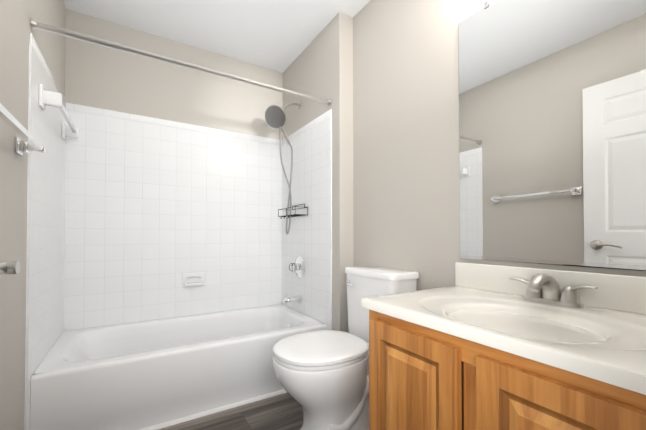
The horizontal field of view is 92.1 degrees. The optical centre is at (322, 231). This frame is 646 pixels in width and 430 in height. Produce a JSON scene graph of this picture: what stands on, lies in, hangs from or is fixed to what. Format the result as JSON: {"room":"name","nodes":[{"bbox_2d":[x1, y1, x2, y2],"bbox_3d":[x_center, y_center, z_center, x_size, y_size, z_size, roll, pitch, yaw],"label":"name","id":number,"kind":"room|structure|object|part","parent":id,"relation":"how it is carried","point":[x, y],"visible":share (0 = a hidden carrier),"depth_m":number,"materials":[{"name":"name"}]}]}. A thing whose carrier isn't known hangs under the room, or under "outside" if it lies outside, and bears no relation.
{"room":"bathroom","nodes":[
{"label":"bathroom","id":0,"kind":"room"},
{"bbox_2d":[0,261,19,274],"bbox_3d":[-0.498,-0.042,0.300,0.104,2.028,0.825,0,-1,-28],"label":"door handle","id":1,"kind":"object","parent":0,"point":[12,267],"depth_m":0.61,"materials":[{"name":"silver metal"}]},
{"bbox_2d":[0,0,65,429],"bbox_3d":[-1.062,-0.233,0.902,0.120,2.450,2.740,0,-1,-31],"label":"wall","id":2,"kind":"structure","parent":0,"point":[15,27],"depth_m":1.18,"materials":[{"name":"grey paint"}]},
{"bbox_2d":[0,103,45,155],"bbox_3d":[-0.970,-0.329,0.948,0.081,0.060,0.670,0,-1,-31],"label":"towel bar","id":3,"kind":"object","parent":2,"relation":"attached to","point":[31,143],"visible":1,"depth_m":1.08,"materials":[{"name":"silver metal"}]},
{"bbox_2d":[24,44,65,429],"bbox_3d":[-1.446,0.107,1.647,0.008,1.790,0.805,0,-1,-31],"label":"wall tile","id":4,"kind":"structure","parent":2,"relation":"attached to","point":[45,252],"depth_m":1.51,"materials":[{"name":"white tile"}]},
{"bbox_2d":[39,84,78,139],"bbox_3d":[-1.422,-0.625,1.701,0.078,0.101,0.608,0,-1,-31],"label":"towel bar","id":5,"kind":"object","parent":4,"relation":"attached to","point":[50,98],"visible":1,"depth_m":1.48,"materials":[{"name":"white"}]},
{"bbox_2d":[29,33,65,108],"bbox_3d":[-1.446,-0.813,1.659,0.008,0.050,0.805,0,-1,-31],"label":"cap","id":6,"kind":"object","parent":2,"relation":"attached to","point":[32,41],"depth_m":1.51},
{"bbox_2d":[30,17,331,105],"bbox_3d":[-0.604,-0.889,1.736,1.522,0.048,0.048,0,-1,-31],"label":"curtain rod","id":7,"kind":"object","parent":2,"relation":"attached to","point":[34,24],"visible":0.98,"depth_m":1.57,"materials":[{"name":"silver metal"}]},
{"bbox_2d":[65,9,282,139],"bbox_3d":[-0.947,-0.212,2.509,1.755,2.450,0.120,0,-1,-31],"label":"wall","id":8,"kind":"structure","parent":0,"point":[101,77],"depth_m":2.31,"materials":[{"name":"grey paint"}]},
{"bbox_2d":[64,110,281,330],"bbox_3d":[-1.012,-0.061,2.392,1.524,1.435,0.008,0,-1,-31],"label":"wall tile","id":9,"kind":"structure","parent":8,"relation":"attached to","point":[153,212],"depth_m":2.29,"materials":[{"name":"white tile"}]},
{"bbox_2d":[182,272,204,286],"bbox_3d":[-0.984,0.364,2.375,0.160,0.109,0.040,0,-1,-31],"label":"ceramic soap dish","id":10,"kind":"object","parent":9,"relation":"attached to","point":[191,279],"visible":1,"depth_m":2.37,"materials":[{"name":"white ceramic"}]},
{"bbox_2d":[66,103,281,144],"bbox_3d":[-1.012,-0.804,2.401,1.524,0.050,0.008,0,-1,-31],"label":"cap","id":11,"kind":"object","parent":8,"relation":"attached to","point":[119,115],"visible":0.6,"depth_m":2.30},
{"bbox_2d":[63,0,369,72],"bbox_3d":[-0.314,-1.502,1.377,1.875,0.100,2.740,0,-1,-31],"label":"ceiling","id":12,"kind":"structure","parent":0,"point":[278,35],"depth_m":2.13,"materials":[{"name":"white paint"}]},
{"bbox_2d":[158,393,302,429],"bbox_3d":[-0.314,1.048,1.344,1.875,0.100,2.740,0,-1,-31],"label":"floor","id":13,"kind":"structure","parent":0,"point":[283,411],"depth_m":1.67,"materials":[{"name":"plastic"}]},
{"bbox_2d":[30,304,326,429],"bbox_3d":[-0.811,0.820,2.053,1.506,0.375,0.758,0,-1,-31],"label":"bathtub","id":14,"kind":"object","parent":13,"relation":"on","point":[136,375],"visible":0.92,"depth_m":1.69,"materials":[{"name":"white ceramic"}]},
{"bbox_2d":[140,389,286,429],"bbox_3d":[-0.612,0.994,1.725,1.506,0.017,0.017,0,-1,-31],"label":"trim","id":15,"kind":"structure","parent":14,"relation":"attached to","point":[204,413],"depth_m":1.72,"materials":[{"name":"white wood"}]},
{"bbox_2d":[272,265,418,429],"bbox_3d":[0.094,0.601,1.567,0.711,0.800,0.420,0,-1,-31],"label":"toilet","id":16,"kind":"object","parent":13,"relation":"on","point":[322,376],"visible":0.77,"depth_m":1.42,"materials":[{"name":"white ceramic"}]},
{"bbox_3d":[-0.011,0.559,1.503,0.460,0.046,0.392,0,-1,-31],"label":"seat","id":17,"kind":"part","parent":16,"relation":"part of","materials":[{"name":"white plastic"}]},
{"bbox_2d":[361,262,645,429],"bbox_3d":[0.576,0.560,0.910,0.570,0.864,0.804,0,-1,-31],"label":"bathroom vanity","id":18,"kind":"object","parent":13,"relation":"on","point":[478,346],"visible":1,"depth_m":0.82,"materials":[{"name":"brown wood"}]},
{"bbox_3d":[0.251,0.573,0.913,0.019,0.562,0.332,0,-1,-31],"label":"door","id":19,"kind":"part","parent":18,"relation":"part of","materials":[{"name":"brown wood"}]},
{"bbox_3d":[0.365,0.576,0.766,0.018,0.628,0.755,0,-1,-31],"label":"frame","id":20,"kind":"part","parent":18,"relation":"part of","materials":[{"name":"brown wood"}]},
{"bbox_3d":[0.367,0.580,0.767,0.011,0.509,0.663,0,-1,-31],"label":"panel","id":21,"kind":"part","parent":18,"relation":"part of","materials":[{"name":"brown"}]},
{"bbox_3d":[0.365,0.576,0.766,0.018,0.628,0.664,0,-1,-31],"label":"frame","id":22,"kind":"part","parent":18,"relation":"part of","materials":[{"name":"brown wood"}]},
{"bbox_2d":[509,273,597,307],"bbox_3d":[0.705,0.183,0.994,0.158,0.101,0.249,0,-1,-31],"label":"faucet","id":23,"kind":"object","parent":18,"relation":"on","point":[548,296],"depth_m":0.99,"materials":[{"name":"silver metal"}]},
{"bbox_3d":[0.450,0.569,0.589,0.019,0.562,0.324,0,-1,-31],"label":"door","id":24,"kind":"part","parent":18,"relation":"part of","materials":[{"name":"brown wood"}]},
{"bbox_2d":[283,11,352,332],"bbox_3d":[-0.030,-0.213,2.470,0.231,2.450,0.904,0,-1,-31],"label":"wall","id":25,"kind":"structure","parent":0,"point":[321,66],"depth_m":2.08,"materials":[{"name":"grey paint"}]},
{"bbox_2d":[265,101,307,305],"bbox_3d":[-0.304,-0.244,2.433,0.276,1.635,0.314,0,-1,-31],"label":"shower","id":26,"kind":"object","parent":25,"relation":"attached to","point":[275,116],"visible":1,"depth_m":2.43,"materials":[{"name":"silver metal"}]},
{"bbox_3d":[-0.316,-0.797,2.458,0.131,0.199,0.037,0,-1,-31],"label":"handle","id":27,"kind":"part","parent":26,"relation":"part of","materials":[{"name":"silver metal"}]},
{"bbox_3d":[-0.258,-1.005,2.484,0.154,0.111,0.066,0,-1,-31],"label":"arm","id":28,"kind":"part","parent":26,"relation":"part of"},
{"bbox_3d":[-0.245,0.528,2.437,0.144,0.091,0.072,0,-1,-31],"label":"spout","id":29,"kind":"part","parent":26,"relation":"part of","materials":[{"name":"silver metal"}]},
{"bbox_3d":[-0.236,0.277,2.446,0.043,0.068,0.072,0,-1,-31],"label":"valve knob","id":30,"kind":"part","parent":26,"relation":"part of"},
{"bbox_2d":[278,204,307,218],"bbox_3d":[-0.246,-0.161,2.468,0.119,0.113,0.314,0,-1,-31],"label":"caddy shelf","id":31,"kind":"object","parent":26,"relation":"attached to","point":[287,216],"depth_m":2.45,"materials":[{"name":"black metal"}]},
{"bbox_3d":[-0.201,0.277,2.467,0.040,0.176,0.176,0,-1,-31],"label":"valve plate","id":32,"kind":"part","parent":26,"relation":"part of","materials":[{"name":"silver metal"}]},
{"bbox_2d":[282,116,331,329],"bbox_3d":[-0.153,0.117,2.439,0.008,1.790,0.805,0,-1,-31],"label":"wall tile","id":33,"kind":"structure","parent":25,"relation":"attached to","point":[308,238],"depth_m":2.33,"materials":[{"name":"white tile"}]},
{"bbox_2d":[282,109,331,144],"bbox_3d":[-0.153,-0.803,2.451,0.008,0.050,0.805,0,-1,-31],"label":"cap","id":34,"kind":"object","parent":25,"relation":"attached to","point":[308,126],"depth_m":2.35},
{"bbox_2d":[353,0,645,290],"bbox_3d":[0.702,-0.227,1.382,0.120,2.450,1.716,0,-1,-31],"label":"wall","id":35,"kind":"structure","parent":0,"point":[406,196],"depth_m":1.66,"materials":[{"name":"grey paint"}]},
{"bbox_2d":[459,0,645,270],"bbox_3d":[0.819,-0.425,1.069,0.009,1.078,0.785,0,-1,-31],"label":"mirror","id":36,"kind":"object","parent":35,"relation":"attached to","point":[552,132],"visible":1,"depth_m":1.09,"materials":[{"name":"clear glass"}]}
]}

